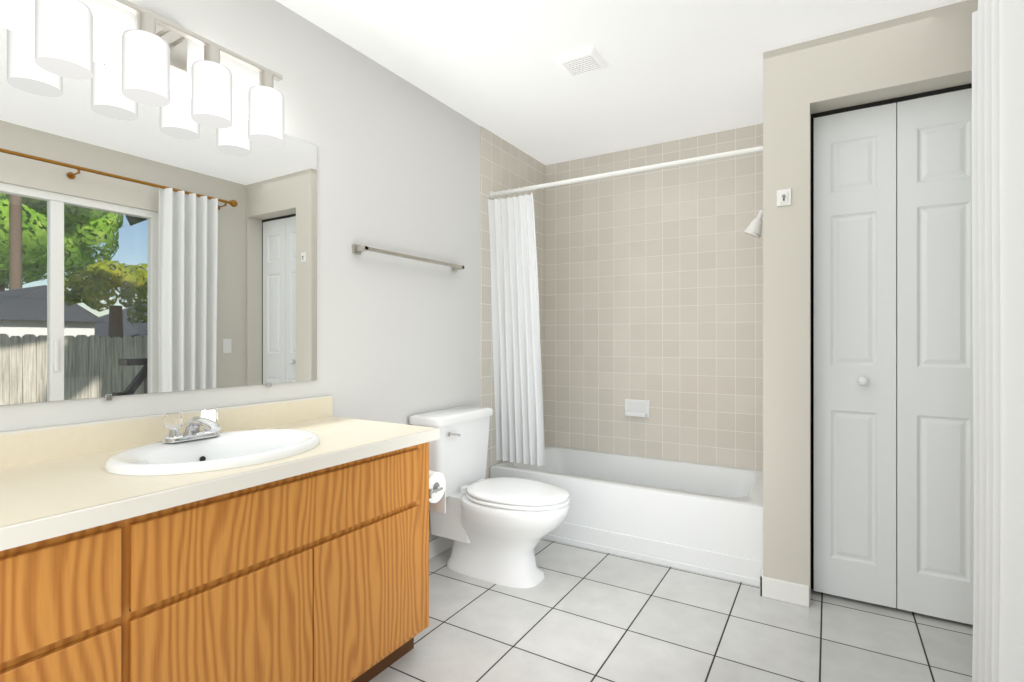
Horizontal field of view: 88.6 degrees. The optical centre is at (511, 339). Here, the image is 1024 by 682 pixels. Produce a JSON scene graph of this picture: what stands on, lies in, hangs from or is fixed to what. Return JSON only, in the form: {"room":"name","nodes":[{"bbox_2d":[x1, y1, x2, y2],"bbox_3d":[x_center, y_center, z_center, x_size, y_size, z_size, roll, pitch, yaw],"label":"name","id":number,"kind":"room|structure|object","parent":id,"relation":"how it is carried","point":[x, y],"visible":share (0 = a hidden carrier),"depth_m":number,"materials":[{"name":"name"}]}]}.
{"room":"bathroom","nodes":[
{"label":"bathroom","id":0,"kind":"room"},
{"bbox_2d":[0,0,479,540],"bbox_3d":[-1.025,-0.070,1.882,0.100,2.440,3.062,0,0,31],"label":"wall","id":1,"kind":"structure","parent":0,"point":[398,172],"depth_m":2.36,"materials":[{"name":"white paint"}]},
{"bbox_2d":[0,26,316,404],"bbox_3d":[-1.219,-0.314,1.452,0.009,0.981,1.626,0,0,31],"label":"wall mirror","id":2,"kind":"object","parent":1,"relation":"attached to","point":[170,247],"visible":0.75,"depth_m":1.59,"materials":[{"name":"silver mirror"}]},
{"bbox_2d":[35,0,283,145],"bbox_3d":[-1.036,-0.855,1.608,0.162,0.306,0.703,0,0,31],"label":"sconce","id":3,"kind":"object","parent":1,"relation":"attached to","point":[153,48],"visible":1,"depth_m":1.51,"materials":[{"name":"white glass"}]},
{"bbox_2d":[0,395,331,466],"bbox_3d":[-1.233,0.281,1.413,0.019,0.082,1.835,0,0,31],"label":"backsplash","id":4,"kind":"structure","parent":1,"relation":"attached to","point":[45,442],"depth_m":1.54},
{"bbox_2d":[353,244,463,271],"bbox_3d":[-0.481,-0.402,2.621,0.064,0.044,0.754,0,0,31],"label":"towel rail","id":5,"kind":"object","parent":1,"relation":"attached to","point":[358,249],"visible":1,"depth_m":2.49,"materials":[{"name":"silver metal"}]},
{"bbox_2d":[429,536,452,558],"bbox_3d":[-0.470,1.105,2.692,0.012,0.090,1.102,0,0,31],"label":"baseboard","id":6,"kind":"structure","parent":1,"relation":"attached to","point":[438,545],"depth_m":2.81,"materials":[{"name":"white paint"}]},
{"bbox_2d":[480,126,544,478],"bbox_3d":[0.011,-0.070,3.592,0.106,2.440,0.938,0,0,31],"label":"tiled wall","id":7,"kind":"structure","parent":0,"point":[505,165],"depth_m":3.29,"materials":[{"name":"beige tile"}]},
{"bbox_2d":[276,0,965,164],"bbox_3d":[0.279,-1.340,1.642,2.580,0.100,4.000,0,0,31],"label":"ceiling","id":8,"kind":"structure","parent":0,"point":[678,69],"depth_m":2.37,"materials":[{"name":"white paint"}]},
{"bbox_2d":[554,45,608,77],"bbox_3d":[0.324,-1.276,2.433,0.200,0.026,0.200,0,0,31],"label":"ceiling vent","id":9,"kind":"object","parent":8,"relation":"in","point":[582,61],"visible":1,"depth_m":2.40,"materials":[{"name":"white plastic"}]},
{"bbox_2d":[545,123,762,470],"bbox_3d":[1.332,-0.070,3.284,2.474,2.440,0.100,0,0,31],"label":"tiled wall","id":10,"kind":"structure","parent":0,"point":[654,287],"depth_m":3.44,"materials":[{"name":"beige tile"}]},
{"bbox_2d":[625,399,649,417],"bbox_3d":[0.828,0.460,3.500,0.170,0.116,0.050,0,0,31],"label":"soap dish","id":11,"kind":"object","parent":10,"relation":"attached to","point":[637,408],"visible":1,"depth_m":3.50,"materials":[{"name":"white ceramic"}]},
{"bbox_2d":[369,538,972,681],"bbox_3d":[0.279,1.200,1.642,2.580,0.100,4.000,0,0,31],"label":"floor","id":12,"kind":"structure","parent":0,"point":[579,614],"depth_m":2.06,"materials":[{"name":"tile"}]},
{"bbox_2d":[0,422,445,681],"bbox_3d":[-0.965,0.756,1.331,0.562,0.788,1.972,0,0,31],"label":"bathroom vanity","id":13,"kind":"object","parent":12,"relation":"on","point":[283,541],"depth_m":1.30,"materials":[{"name":"brown wood"}]},
{"bbox_2d":[0,415,439,550],"bbox_3d":[-0.990,0.342,1.273,0.580,0.040,1.847,0,0,31],"label":"countertop","id":14,"kind":"structure","parent":13,"relation":"on","point":[47,499],"depth_m":1.18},
{"bbox_2d":[68,423,355,486],"bbox_3d":[-0.823,0.382,1.503,0.436,0.167,0.556,0,0,31],"label":"sink","id":15,"kind":"object","parent":14,"relation":"in","point":[173,458],"depth_m":1.52,"materials":[{"name":"white ceramic"}]},
{"bbox_2d":[409,406,569,587],"bbox_3d":[-0.074,0.762,2.615,0.764,0.776,0.486,0,0,31],"label":"toilet","id":16,"kind":"object","parent":12,"relation":"on","point":[496,529],"visible":0.88,"depth_m":2.53,"materials":[{"name":"white ceramic"}]},
{"bbox_2d":[490,446,762,585],"bbox_3d":[0.710,0.965,3.156,1.535,0.370,0.757,0,0,31],"label":"bathtub","id":17,"kind":"object","parent":12,"relation":"on","point":[701,518],"visible":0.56,"depth_m":2.80,"materials":[{"name":"white ceramic"}]},
{"bbox_2d":[763,0,977,605],"bbox_3d":[1.507,-0.070,2.203,0.808,2.440,0.130,0,0,31],"label":"wall","id":18,"kind":"structure","parent":0,"point":[786,342],"depth_m":2.28,"materials":[{"name":"beige paint"}]},
{"bbox_2d":[488,146,762,465],"bbox_3d":[0.550,-0.079,2.893,1.538,1.682,0.164,0,0,31],"label":"shower curtain","id":19,"kind":"object","parent":18,"relation":"hanging from","point":[517,361],"visible":1,"depth_m":3.21,"materials":[{"name":"white fabric"}]},
{"bbox_2d":[777,188,790,206],"bbox_3d":[1.195,-0.626,2.306,0.056,0.072,0.016,0,0,31],"label":"switch","id":20,"kind":"object","parent":18,"relation":"attached to","point":[783,197],"visible":1,"depth_m":2.30,"materials":[{"name":"white plastic"}]},
{"bbox_2d":[811,83,973,624],"bbox_3d":[1.620,0.058,2.214,0.621,2.153,0.084,0,0,31],"label":"closet door","id":21,"kind":"structure","parent":18,"relation":"in","point":[893,441],"depth_m":2.22,"materials":[{"name":"white paint"}]},
{"bbox_2d":[811,83,970,606],"bbox_3d":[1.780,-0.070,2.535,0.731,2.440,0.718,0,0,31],"label":"door frame","id":22,"kind":"structure","parent":0,"point":[812,354],"depth_m":2.99,"materials":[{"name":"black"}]},
{"bbox_3d":[1.423,-0.070,2.750,0.100,2.440,0.720,0,0,31],"label":"wall","id":23,"kind":"structure","parent":0,"visible":0},
{"bbox_2d":[744,209,762,237],"bbox_3d":[1.316,-0.648,2.803,0.141,0.210,0.090,0,0,31],"label":"shower head","id":24,"kind":"object","parent":23,"relation":"attached to","point":[754,228],"visible":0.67,"depth_m":2.79},
{"bbox_3d":[1.237,-1.110,0.830,0.100,0.360,1.200,0,0,31],"label":"wall","id":25,"kind":"structure","parent":0,"visible":0},
{"bbox_2d":[972,0,1023,681],"bbox_3d":[1.169,0.010,0.988,0.179,2.240,2.006,0,0,31],"label":"window curtain","id":26,"kind":"object","parent":25,"relation":"hanging from","point":[998,257],"visible":1,"depth_m":1.51,"materials":[{"name":"fabric"}]}
]}

